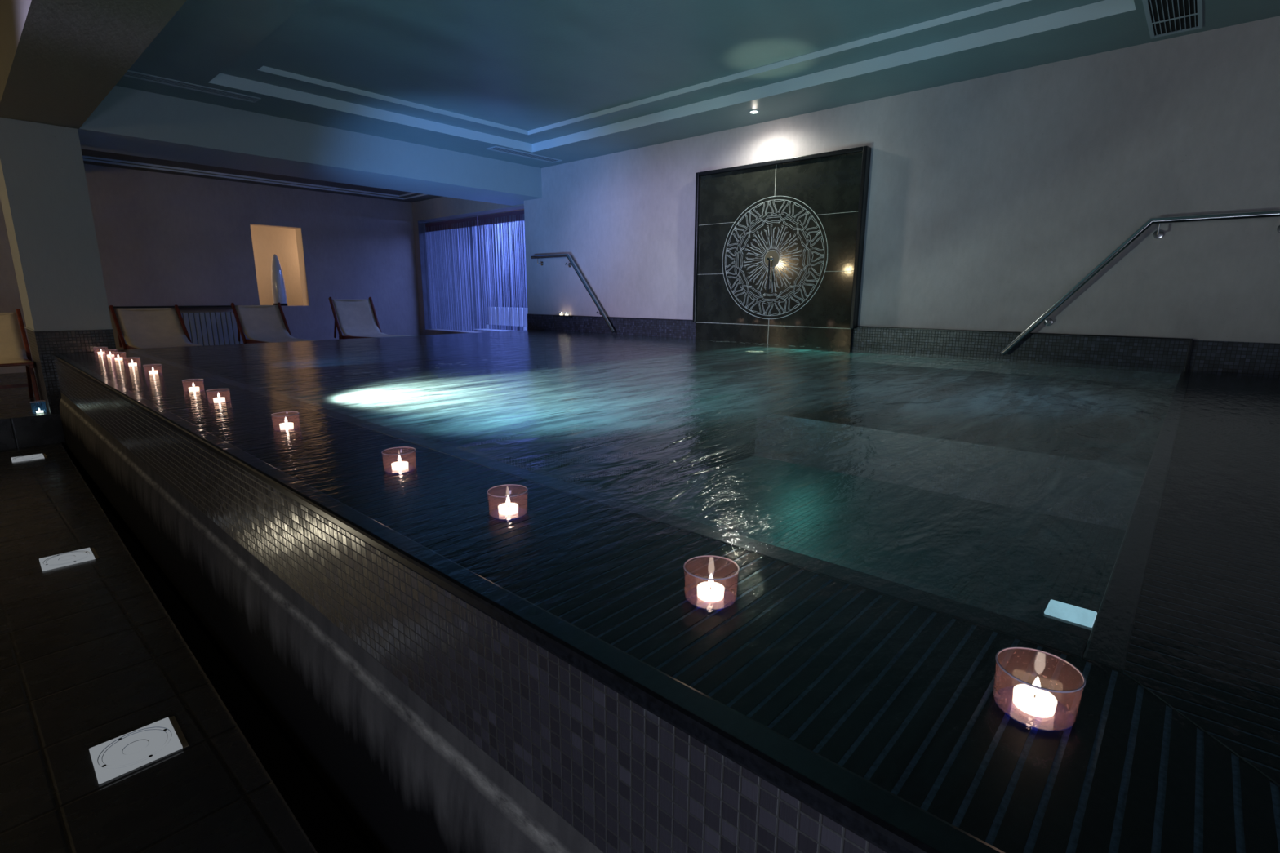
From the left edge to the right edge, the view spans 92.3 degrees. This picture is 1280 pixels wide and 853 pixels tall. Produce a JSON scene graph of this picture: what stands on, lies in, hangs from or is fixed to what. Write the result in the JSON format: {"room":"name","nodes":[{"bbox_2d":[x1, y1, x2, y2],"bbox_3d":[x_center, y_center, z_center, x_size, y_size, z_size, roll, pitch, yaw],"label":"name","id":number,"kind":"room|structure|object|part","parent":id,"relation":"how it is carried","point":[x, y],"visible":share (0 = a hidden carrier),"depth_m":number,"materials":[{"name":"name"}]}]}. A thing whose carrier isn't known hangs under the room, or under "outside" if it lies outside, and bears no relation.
{"room":"indoor spa pool","nodes":[
{"label":"indoor spa pool","id":0,"kind":"room"},
{"bbox_2d":[0,443,314,852],"bbox_3d":[-2.087,1.092,0.966,10.050,0.061,2.675,11,16,41],"label":"floor","id":1,"kind":"structure","parent":0,"point":[77,674],"depth_m":1.90,"materials":[{"name":"black tile"}]},
{"bbox_2d":[10,453,47,462],"bbox_3d":[-4.699,0.239,4.730,0.176,0.010,0.190,11,16,42],"label":"floor light","id":2,"kind":"object","parent":1,"relation":"on","point":[37,456],"visible":1,"depth_m":4.72,"materials":[{"name":"white"}]},
{"bbox_2d":[39,547,98,571],"bbox_3d":[-2.733,0.630,2.944,0.184,0.010,0.198,11,16,42],"label":"floor light","id":3,"kind":"object","parent":1,"relation":"on","point":[57,561],"visible":1,"depth_m":2.93,"materials":[{"name":"white plastic"}]},
{"bbox_2d":[88,715,188,784],"bbox_3d":[-1.404,0.897,1.724,0.180,0.010,0.194,11,16,42],"label":"floor light","id":4,"kind":"object","parent":1,"relation":"on","point":[114,757],"visible":1,"depth_m":1.71,"materials":[{"name":"white plastic"}]},
{"bbox_2d":[0,164,421,373],"bbox_3d":[-6.821,-2.256,8.844,0.250,3.150,8.800,11,16,41],"label":"wall","id":5,"kind":"structure","parent":0,"point":[163,239],"depth_m":9.26,"materials":[{"name":"grey paint"}]},
{"bbox_2d":[108,305,231,308],"bbox_3d":[-6.659,-1.711,8.787,0.219,0.020,1.670,11,16,41],"label":"wall shelf","id":6,"kind":"object","parent":5,"relation":"attached to","point":[197,306],"visible":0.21,"depth_m":8.66,"materials":[{"name":"black"}]},
{"bbox_2d":[249,223,309,306],"bbox_3d":[-5.829,-2.573,9.903,0.246,1.245,0.735,11,16,41],"label":"niche","id":7,"kind":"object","parent":5,"relation":"in","point":[298,230],"depth_m":10.14,"materials":[{"name":"paint"}]},
{"bbox_2d":[271,253,287,306],"bbox_3d":[-5.839,-2.358,9.912,0.200,0.812,0.200,11,16,41],"label":"sculpture","id":8,"kind":"object","parent":7,"relation":"on","point":[277,283],"visible":0.93,"depth_m":9.86,"materials":[{"name":"white ceramic"}]},
{"bbox_2d":[80,148,440,202],"bbox_3d":[-4.718,-3.440,8.066,3.550,0.050,5.550,11,16,41],"label":"ceiling","id":9,"kind":"structure","parent":0,"point":[89,157],"depth_m":8.95,"materials":[{"name":"paint"}]},
{"bbox_2d":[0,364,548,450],"bbox_3d":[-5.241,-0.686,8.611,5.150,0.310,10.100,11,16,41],"label":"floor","id":10,"kind":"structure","parent":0,"point":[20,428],"depth_m":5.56,"materials":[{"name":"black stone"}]},
{"bbox_2d":[0,308,40,406],"bbox_3d":[-5.826,-0.595,5.450,0.871,0.860,0.645,11,16,41],"label":"deck chair","id":11,"kind":"object","parent":10,"relation":"on","point":[12,353],"visible":0.98,"depth_m":5.75,"materials":[{"name":"brown wood"}]},
{"bbox_3d":[-5.817,-0.842,5.813,0.279,0.528,0.030,11,16,41],"label":"post","id":12,"kind":"part","parent":11,"relation":"part of","materials":[{"name":"brown wood"}]},
{"bbox_3d":[-5.816,-0.436,5.859,0.397,0.379,0.026,11,16,41],"label":"leg","id":13,"kind":"part","parent":11,"relation":"part of","materials":[{"name":"brown wood"}]},
{"bbox_3d":[-5.589,-0.581,5.619,0.721,0.070,0.028,11,16,41],"label":"seat rail","id":14,"kind":"part","parent":11,"relation":"part of","materials":[{"name":"brown wood"}]},
{"bbox_3d":[-5.419,-0.365,5.508,0.103,0.366,0.026,11,16,41],"label":"leg","id":15,"kind":"part","parent":11,"relation":"part of","materials":[{"name":"brown wood"}]},
{"bbox_2d":[30,400,47,413],"bbox_3d":[-5.083,-0.163,5.200,0.095,0.098,0.095,11,16,41],"label":"candle","id":16,"kind":"object","parent":10,"relation":"on","point":[38,411],"visible":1,"depth_m":5.20,"materials":[{"name":"white wax"}]},
{"bbox_2d":[26,328,115,413],"bbox_3d":[-5.067,-0.412,5.553,0.760,0.938,0.495,11,16,41],"label":"tiled wall","id":17,"kind":"structure","parent":10,"relation":"on","point":[42,344],"depth_m":5.19,"materials":[{"name":"tile"}]},
{"bbox_2d":[0,117,111,329],"bbox_3d":[-5.061,-1.907,5.233,0.750,2.105,0.491,11,16,41],"label":"pillar","id":18,"kind":"structure","parent":17,"relation":"on","point":[45,198],"depth_m":5.03,"materials":[{"name":"paint"}]},
{"bbox_2d":[24,326,114,331],"bbox_3d":[-5.065,-0.874,5.453,0.772,0.011,0.511,11,16,41],"label":"trim","id":19,"kind":"structure","parent":17,"relation":"on","point":[30,329],"depth_m":5.19,"materials":[{"name":"paint"}]},
{"bbox_2d":[109,304,202,349],"bbox_3d":[-5.671,-0.986,7.262,1.064,0.865,0.661,11,16,41],"label":"deck chair","id":20,"kind":"object","parent":10,"relation":"on","point":[146,327],"visible":0.66,"depth_m":7.38,"materials":[{"name":"beige fabric"}]},
{"bbox_3d":[-6.094,-1.152,7.182,0.494,0.509,0.030,11,16,41],"label":"post","id":21,"kind":"part","parent":20,"relation":"part of","materials":[{"name":"brown wood"}]},
{"bbox_3d":[-6.111,-1.039,7.219,0.054,0.219,0.018,11,16,41],"label":"prop arm","id":22,"kind":"part","parent":20,"relation":"part of","materials":[{"name":"brown wood"}]},
{"bbox_3d":[-5.750,-0.879,6.961,0.740,0.060,0.028,11,16,41],"label":"seat rail","id":23,"kind":"part","parent":20,"relation":"part of","materials":[{"name":"brown wood"}]},
{"bbox_3d":[-5.671,-1.248,7.641,0.494,0.509,0.030,11,16,41],"label":"post","id":24,"kind":"part","parent":20,"relation":"part of","materials":[{"name":"brown wood"}]},
{"bbox_2d":[121,311,243,349],"bbox_3d":[-6.621,-1.323,8.954,0.090,0.660,1.456,11,16,41],"label":"radiator","id":25,"kind":"object","parent":10,"relation":"on","point":[211,328],"visible":0.3,"depth_m":9.15,"materials":[{"name":"grey metal"}]},
{"bbox_2d":[231,302,312,343],"bbox_3d":[-4.817,-1.185,8.164,1.393,0.886,0.600,11,16,41],"label":"deck chair","id":26,"kind":"object","parent":10,"relation":"on","point":[259,323],"visible":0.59,"depth_m":8.42,"materials":[{"name":"beige fabric"}]},
{"bbox_3d":[-5.417,-1.265,8.305,0.096,0.238,0.018,11,16,41],"label":"prop arm","id":27,"kind":"part","parent":26,"relation":"part of","materials":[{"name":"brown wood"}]},
{"bbox_3d":[-5.381,-1.381,8.250,0.387,0.543,0.030,11,16,41],"label":"post","id":28,"kind":"part","parent":26,"relation":"part of","materials":[{"name":"brown wood"}]},
{"bbox_3d":[-4.913,-1.076,7.921,1.170,0.060,0.028,11,16,41],"label":"seat rail","id":29,"kind":"part","parent":26,"relation":"part of","materials":[{"name":"brown wood"}]},
{"bbox_3d":[-4.999,-1.468,8.664,0.387,0.543,0.030,11,16,41],"label":"post","id":30,"kind":"part","parent":26,"relation":"part of","materials":[{"name":"brown wood"}]},
{"bbox_2d":[117,329,545,391],"bbox_3d":[-3.040,-0.805,7.286,0.080,0.497,4.840,11,16,41],"label":"pool water","id":31,"kind":"object","parent":10,"relation":"on","point":[378,338],"visible":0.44,"depth_m":7.01,"materials":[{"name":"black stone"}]},
{"bbox_2d":[328,297,408,339],"bbox_3d":[-3.879,-1.396,8.981,1.451,0.965,0.630,11,16,41],"label":"deck chair","id":32,"kind":"object","parent":10,"relation":"on","point":[357,318],"visible":0.64,"depth_m":9.29,"materials":[{"name":"white fabric"}]},
{"bbox_3d":[-4.540,-1.456,9.163,0.118,0.279,0.018,11,16,41],"label":"prop arm","id":33,"kind":"part","parent":32,"relation":"part of","materials":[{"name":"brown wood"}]},
{"bbox_3d":[-4.496,-1.593,9.096,0.329,0.633,0.030,11,16,41],"label":"post","id":34,"kind":"part","parent":32,"relation":"part of","materials":[{"name":"brown wood"}]},
{"bbox_3d":[-4.004,-1.252,8.752,1.281,0.085,0.028,11,16,41],"label":"seat rail","id":35,"kind":"part","parent":32,"relation":"part of","materials":[{"name":"brown wood"}]},
{"bbox_3d":[-4.094,-1.684,9.532,0.329,0.633,0.030,11,16,41],"label":"post","id":36,"kind":"part","parent":32,"relation":"part of","materials":[{"name":"brown wood"}]},
{"bbox_2d":[473,306,527,332],"bbox_3d":[-2.612,-1.848,11.538,1.310,0.760,0.330,11,16,41],"label":"lounge chair","id":37,"kind":"object","parent":10,"relation":"on","point":[490,312],"visible":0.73,"depth_m":11.57,"materials":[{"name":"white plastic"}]},
{"bbox_3d":[-2.629,-1.785,11.532,1.310,0.040,0.280,11,16,41],"label":"seat","id":38,"kind":"part","parent":37,"relation":"part of","materials":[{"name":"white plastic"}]},
{"bbox_2d":[250,225,303,305],"bbox_3d":[-6.399,-2.626,10.579,0.100,3.150,3.600,11,16,41],"label":"wall","id":39,"kind":"structure","parent":0,"point":[267,242],"depth_m":10.58,"materials":[{"name":"paint"}]},
{"bbox_2d":[411,196,527,335],"bbox_3d":[-1.467,-2.683,10.354,5.700,2.900,1.900,11,16,41],"label":"wall","id":40,"kind":"structure","parent":0,"point":[473,308],"depth_m":12.14,"materials":[{"name":"paint"}]},
{"bbox_2d":[417,221,437,328],"bbox_3d":[-3.969,-2.810,11.501,0.008,1.955,0.248,11,16,41],"label":"window","id":41,"kind":"structure","parent":40,"relation":"in","point":[426,290],"depth_m":11.49,"materials":[{"name":"paint"}]},
{"bbox_2d":[423,208,527,332],"bbox_3d":[-2.693,-2.557,10.382,3.480,1.950,0.030,11,16,41],"label":"curtain","id":42,"kind":"object","parent":40,"relation":"hanging from","point":[515,215],"visible":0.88,"depth_m":10.29,"materials":[{"name":"purple fabric"}]},
{"bbox_3d":[-2.696,-2.556,10.379,3.480,1.950,0.022,11,16,41],"label":"rail","id":43,"kind":"part","parent":42,"relation":"part of","materials":[{"name":"silver metal"}]},
{"bbox_2d":[53,358,886,852],"bbox_3d":[-1.816,0.440,2.529,8.280,0.865,0.093,11,16,41],"label":"wall","id":44,"kind":"structure","parent":0,"point":[431,724],"depth_m":1.32,"materials":[{"name":"tile"}]},
{"bbox_2d":[59,442,317,852],"bbox_3d":[-1.249,0.873,1.868,10.052,0.012,0.004,11,16,42],"label":"trim","id":45,"kind":"structure","parent":44,"relation":"attached to","point":[302,831],"depth_m":1.91,"materials":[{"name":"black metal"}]},
{"bbox_2d":[52,354,1004,852],"bbox_3d":[-1.809,0.002,2.441,8.280,0.030,0.054,11,16,41],"label":"kerb","id":46,"kind":"object","parent":44,"relation":"on","point":[892,824],"visible":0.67,"depth_m":0.81,"materials":[{"name":"black tile"}]},
{"bbox_2d":[66,351,1279,852],"bbox_3d":[-1.931,-0.075,2.876,7.507,0.046,0.439,11,16,41],"label":"overflow grating","id":47,"kind":"object","parent":44,"relation":"on","point":[897,695],"visible":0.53,"depth_m":0.89,"materials":[{"name":"black plastic"}]},
{"bbox_2d":[1124,671,1279,786],"bbox_3d":[0.693,0.407,0.567,0.427,0.001,0.428,11,16,41],"label":"trim","id":48,"kind":"structure","parent":44,"relation":"attached to","point":[1221,743],"depth_m":0.74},
{"bbox_2d":[140,330,1175,620],"bbox_3d":[-0.355,0.061,5.081,7.040,1.250,4.710,11,16,41],"label":"basin","id":49,"kind":"object","parent":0,"point":[982,512],"visible":0.32,"depth_m":5.21,"materials":[{"name":"tile"}]},
{"bbox_2d":[130,351,1087,658],"bbox_3d":[-1.944,-0.149,3.218,7.020,0.048,0.063,11,16,41],"label":"kerb","id":50,"kind":"object","parent":49,"relation":"attached to","point":[1066,644],"visible":0.28,"depth_m":1.25,"materials":[{"name":"black stone"}]},
{"bbox_2d":[53,329,1279,482],"bbox_3d":[-0.117,-0.422,4.359,8.200,0.001,5.233,11,16,41],"label":"water","id":51,"kind":"object","parent":49,"relation":"in","point":[129,353],"visible":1,"depth_m":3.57,"materials":[{"name":"liquid"}]},
{"bbox_2d":[93,346,108,355],"bbox_3d":[-4.546,-0.636,5.186,0.095,0.063,0.095,8,14,32],"label":"candle","id":52,"kind":"object","parent":51,"relation":"on","point":[100,352],"visible":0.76,"depth_m":5.18,"materials":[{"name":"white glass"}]},
{"bbox_2d":[102,349,117,358],"bbox_3d":[-4.273,-0.587,4.961,0.095,0.063,0.095,4,13,17],"label":"candle","id":53,"kind":"object","parent":51,"relation":"on","point":[109,354],"visible":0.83,"depth_m":4.96,"materials":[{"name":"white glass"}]},
{"bbox_2d":[109,351,125,360],"bbox_3d":[-4.018,-0.537,4.737,0.095,0.063,0.095,1,12,2],"label":"candle","id":54,"kind":"object","parent":51,"relation":"on","point":[116,357],"visible":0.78,"depth_m":4.73,"materials":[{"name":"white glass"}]},
{"bbox_2d":[123,356,139,367],"bbox_3d":[-3.607,-0.457,4.370,0.095,0.063,0.095,-3,12,-14],"label":"candle","id":55,"kind":"object","parent":51,"relation":"on","point":[132,363],"visible":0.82,"depth_m":4.36,"materials":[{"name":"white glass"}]},
{"bbox_2d":[142,364,162,375],"bbox_3d":[-3.126,-0.365,3.948,0.095,0.063,0.095,-6,14,-29],"label":"candle","id":56,"kind":"object","parent":51,"relation":"on","point":[150,372],"visible":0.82,"depth_m":3.94,"materials":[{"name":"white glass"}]},
{"bbox_2d":[182,378,204,392],"bbox_3d":[-2.371,-0.215,3.267,0.095,0.063,0.095,-12,17,-44],"label":"candle","id":57,"kind":"object","parent":51,"relation":"on","point":[193,388],"visible":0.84,"depth_m":3.26,"materials":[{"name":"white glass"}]},
{"bbox_2d":[188,386,199,391],"bbox_3d":[-2.371,-0.201,3.270,0.047,0.015,0.047,-12,17,-44],"label":"candle","id":58,"kind":"object","parent":57,"relation":"on","point":[193,388],"depth_m":3.26,"materials":[{"name":"beige wax"}]},
{"bbox_2d":[205,388,230,404],"bbox_3d":[-2.013,-0.144,2.939,0.095,0.063,0.095,7,14,29],"label":"candle","id":59,"kind":"object","parent":51,"relation":"on","point":[218,399],"visible":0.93,"depth_m":2.93,"materials":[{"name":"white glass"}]},
{"bbox_2d":[213,397,225,401],"bbox_3d":[-2.013,-0.129,2.942,0.047,0.015,0.047,7,14,29],"label":"candle","id":60,"kind":"object","parent":59,"relation":"on","point":[218,399],"depth_m":2.93,"materials":[{"name":"beige wax"}]},
{"bbox_2d":[271,411,299,431],"bbox_3d":[-1.361,-0.018,2.366,0.095,0.063,0.095,3,12,14],"label":"candle","id":61,"kind":"object","parent":51,"relation":"on","point":[285,427],"visible":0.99,"depth_m":2.36,"materials":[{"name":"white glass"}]},
{"bbox_2d":[279,422,293,428],"bbox_3d":[-1.362,-0.004,2.369,0.047,0.015,0.047,3,12,14],"label":"candle","id":62,"kind":"object","parent":61,"relation":"on","point":[283,425],"depth_m":2.36,"materials":[{"name":"beige wax"}]},
{"bbox_2d":[381,446,416,474],"bbox_3d":[-0.711,0.102,1.819,0.095,0.063,0.095,0,12,-1],"label":"candle","id":63,"kind":"object","parent":51,"relation":"on","point":[400,467],"visible":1,"depth_m":1.81,"materials":[{"name":"clear glass"}]},
{"bbox_2d":[391,461,408,470],"bbox_3d":[-0.711,0.117,1.823,0.047,0.015,0.047,0,12,-1],"label":"candle","id":64,"kind":"object","parent":63,"relation":"on","point":[399,465],"depth_m":1.81,"materials":[{"name":"beige wax"}]},
{"bbox_2d":[486,484,528,520],"bbox_3d":[-0.313,0.181,1.458,0.095,0.063,0.095,-3,13,-17],"label":"candle","id":65,"kind":"object","parent":51,"relation":"on","point":[508,511],"visible":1,"depth_m":1.45,"materials":[{"name":"clear glass"}]},
{"bbox_2d":[497,502,518,515],"bbox_3d":[-0.313,0.196,1.461,0.047,0.015,0.047,-3,13,-17],"label":"candle","id":66,"kind":"object","parent":65,"relation":"on","point":[511,508],"depth_m":1.45,"materials":[{"name":"beige wax"}]},
{"bbox_2d":[683,555,739,611],"bbox_3d":[0.121,0.269,1.054,0.095,0.063,0.095,-7,14,-32],"label":"candle holder","id":67,"kind":"object","parent":51,"relation":"on","point":[711,596],"visible":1,"depth_m":1.04,"materials":[{"name":"clear glass"}]},
{"bbox_2d":[697,581,724,602],"bbox_3d":[0.121,0.284,1.057,0.047,0.015,0.047,-7,14,-32],"label":"candle","id":68,"kind":"object","parent":67,"relation":"on","point":[717,594],"depth_m":1.05,"materials":[{"name":"beige wax"}]},
{"bbox_2d":[993,646,1085,732],"bbox_3d":[0.497,0.331,0.773,0.095,0.063,0.095,11,16,41],"label":"candle","id":69,"kind":"object","parent":51,"relation":"on","point":[1033,707],"visible":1,"depth_m":0.77,"materials":[{"name":"clear glass"}]},
{"bbox_2d":[1013,684,1057,717],"bbox_3d":[0.497,0.346,0.776,0.047,0.015,0.047,11,16,41],"label":"candle","id":70,"kind":"object","parent":69,"relation":"on","point":[1046,704],"depth_m":0.77,"materials":[{"name":"beige wax"}]},
{"bbox_2d":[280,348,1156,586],"bbox_3d":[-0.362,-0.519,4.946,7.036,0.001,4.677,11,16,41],"label":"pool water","id":71,"kind":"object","parent":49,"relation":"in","point":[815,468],"visible":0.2,"depth_m":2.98,"materials":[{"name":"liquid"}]},
{"bbox_2d":[1019,596,1044,625],"bbox_3d":[0.842,0.986,1.385,0.160,0.999,0.660,11,16,41],"label":"wall","id":72,"kind":"structure","parent":49,"relation":"in","point":[1030,615],"depth_m":1.50,"materials":[{"name":"tile"}]},
{"bbox_2d":[1035,599,1097,642],"bbox_3d":[0.975,0.445,1.397,0.110,0.054,0.100,11,16,41],"label":"lamp","id":73,"kind":"object","parent":72,"relation":"on","point":[1069,620],"visible":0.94,"depth_m":1.38,"materials":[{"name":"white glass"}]},
{"bbox_2d":[1081,373,1190,673],"bbox_3d":[2.257,-0.002,2.616,0.048,0.048,4.772,11,16,41],"label":"kerb","id":74,"kind":"object","parent":49,"relation":"attached to","point":[1111,633],"visible":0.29,"depth_m":1.20,"materials":[{"name":"black stone"}]},
{"bbox_2d":[1088,640,1125,671],"bbox_3d":[0.681,0.334,0.899,0.050,0.001,0.063,11,16,41],"label":"trim","id":75,"kind":"structure","parent":74,"relation":"on","point":[1088,640],"depth_m":0.90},
{"bbox_2d":[115,0,1279,168],"bbox_3d":[0.754,-2.543,3.416,10.080,0.141,4.850,11,16,41],"label":"ceiling","id":76,"kind":"structure","parent":0,"point":[567,81],"depth_m":4.75,"materials":[{"name":"paint"}]},
{"bbox_2d":[0,0,186,128],"bbox_3d":[-1.026,-1.972,1.520,10.078,0.588,0.475,11,16,41],"label":"ceiling beam","id":77,"kind":"structure","parent":76,"relation":"attached to","point":[60,60],"depth_m":3.46,"materials":[{"name":"paint"}]},
{"bbox_2d":[123,70,261,102],"bbox_3d":[-3.835,-2.854,5.132,0.170,0.008,1.150,11,16,41],"label":"ceiling vent","id":78,"kind":"object","parent":76,"relation":"in","point":[133,74],"visible":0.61,"depth_m":5.18,"materials":[{"name":"grey metal"}]},
{"bbox_2d":[77,85,542,205],"bbox_3d":[-3.207,-3.201,7.205,0.950,0.585,5.250,11,16,41],"label":"beam","id":79,"kind":"structure","parent":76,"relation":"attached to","point":[127,121],"depth_m":6.29,"materials":[{"name":"paint"}]},
{"bbox_2d":[485,146,562,162],"bbox_3d":[-1.423,-3.386,7.668,0.200,0.008,1.030,11,16,41],"label":"ceiling vent","id":80,"kind":"object","parent":76,"relation":"in","point":[497,148],"visible":1,"depth_m":7.64,"materials":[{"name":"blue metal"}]},
{"bbox_3d":[-1.438,-3.389,7.681,0.012,0.003,0.994,11,16,41],"label":"blade","id":81,"kind":"part","parent":80,"relation":"part of","materials":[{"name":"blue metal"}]},
{"bbox_3d":[-1.407,-3.384,7.655,0.012,0.003,0.994,11,16,41],"label":"blade","id":82,"kind":"part","parent":80,"relation":"part of","materials":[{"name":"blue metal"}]},
{"bbox_2d":[749,110,759,113],"bbox_3d":[1.085,-2.980,5.834,0.092,0.014,0.092,11,16,41],"label":"recessed light","id":83,"kind":"object","parent":76,"relation":"in","point":[752,111],"visible":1,"depth_m":5.82,"materials":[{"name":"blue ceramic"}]},
{"bbox_2d":[1142,0,1203,39],"bbox_3d":[3.275,-2.530,3.772,0.260,0.010,0.740,11,16,41],"label":"ceiling vent","id":84,"kind":"object","parent":76,"relation":"in","point":[1163,17],"visible":1,"depth_m":3.80,"materials":[{"name":"grey metal"}]},
{"bbox_3d":[3.203,-2.545,3.833,0.004,0.007,0.698,11,16,41],"label":"blade","id":85,"kind":"part","parent":84,"relation":"part of","materials":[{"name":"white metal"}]},
{"bbox_3d":[3.220,-2.542,3.818,0.004,0.007,0.698,11,16,41],"label":"blade","id":86,"kind":"part","parent":84,"relation":"part of","materials":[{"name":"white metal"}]},
{"bbox_3d":[3.238,-2.538,3.802,0.004,0.007,0.698,11,16,41],"label":"blade","id":87,"kind":"part","parent":84,"relation":"part of","materials":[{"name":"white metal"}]},
{"bbox_3d":[3.256,-2.535,3.786,0.004,0.007,0.698,11,16,41],"label":"blade","id":88,"kind":"part","parent":84,"relation":"part of","materials":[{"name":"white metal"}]},
{"bbox_3d":[3.274,-2.531,3.771,0.004,0.007,0.698,11,16,41],"label":"blade","id":89,"kind":"part","parent":84,"relation":"part of","materials":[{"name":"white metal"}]},
{"bbox_3d":[3.292,-2.528,3.755,0.004,0.007,0.698,11,16,41],"label":"blade","id":90,"kind":"part","parent":84,"relation":"part of","materials":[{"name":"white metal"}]},
{"bbox_3d":[3.309,-2.524,3.739,0.004,0.007,0.698,11,16,41],"label":"blade","id":91,"kind":"part","parent":84,"relation":"part of","materials":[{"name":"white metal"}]},
{"bbox_3d":[3.327,-2.521,3.723,0.004,0.007,0.698,11,16,41],"label":"blade","id":92,"kind":"part","parent":84,"relation":"part of","materials":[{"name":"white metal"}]},
{"bbox_3d":[3.345,-2.518,3.708,0.004,0.007,0.698,11,16,41],"label":"blade","id":93,"kind":"part","parent":84,"relation":"part of","materials":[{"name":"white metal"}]},
{"bbox_2d":[524,15,1279,469],"bbox_3d":[2.287,-1.540,5.688,10.490,3.150,0.200,11,16,41],"label":"wall","id":94,"kind":"structure","parent":0,"point":[990,198],"depth_m":4.85,"materials":[{"name":"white paint"}]},
{"bbox_2d":[552,315,572,316],"bbox_3d":[-1.079,-1.540,8.562,0.350,0.017,0.066,11,16,41],"label":"trim","id":95,"kind":"structure","parent":94,"relation":"attached to","point":[553,315],"depth_m":8.51,"materials":[{"name":"black stone"}]},
{"bbox_2d":[530,253,614,333],"bbox_3d":[-0.914,-1.824,8.368,1.641,1.021,0.107,11,16,41],"label":"handrail","id":96,"kind":"object","parent":94,"relation":"attached to","point":[562,255],"visible":1,"depth_m":8.17,"materials":[{"name":"silver metal"}]},
{"bbox_2d":[693,146,871,361],"bbox_3d":[1.325,-1.693,6.301,1.899,1.925,0.149,11,16,41],"label":"panel","id":97,"kind":"object","parent":94,"relation":"attached to","point":[779,247],"visible":1,"depth_m":6.19,"materials":[{"name":"black stone"}]},
{"bbox_3d":[1.315,-1.536,6.284,0.015,0.325,0.019,11,16,41],"label":"hanging rod","id":98,"kind":"part","parent":97,"relation":"part of","materials":[{"name":"black metal"}]},
{"bbox_3d":[1.320,-1.706,6.252,0.048,0.048,0.074,11,16,41],"label":"water spout","id":99,"kind":"part","parent":97,"relation":"part of","materials":[{"name":"silver metal"}]},
{"bbox_2d":[570,315,1193,370],"bbox_3d":[1.373,-0.923,6.497,6.670,0.337,0.036,11,16,41],"label":"trim","id":100,"kind":"structure","parent":94,"relation":"attached to","point":[1190,340],"depth_m":4.86,"materials":[{"name":"black stone"}]},
{"bbox_2d":[527,314,1279,386],"bbox_3d":[2.207,-0.762,5.767,10.490,0.334,0.030,11,16,41],"label":"pool ledge","id":101,"kind":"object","parent":94,"relation":"attached to","point":[1228,357],"depth_m":4.93,"materials":[{"name":"tile"}]},
{"bbox_2d":[1000,209,1279,355],"bbox_3d":[3.682,-0.943,4.315,1.929,1.010,0.107,11,16,41],"label":"handrail","id":102,"kind":"object","parent":94,"relation":"attached to","point":[1157,234],"visible":1,"depth_m":4.34,"materials":[{"name":"silver metal"}]},
{"bbox_3d":[2.745,0.563,1.992,0.770,0.888,5.200,11,16,41],"label":"wall","id":103,"kind":"structure","parent":0,"visible":0},
{"bbox_2d":[1123,372,1279,786],"bbox_3d":[2.294,0.067,2.302,0.437,0.046,5.198,11,16,41],"label":"floor","id":104,"kind":"structure","parent":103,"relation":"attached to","point":[1205,639],"depth_m":1.12,"materials":[{"name":"black stone"}]}
]}

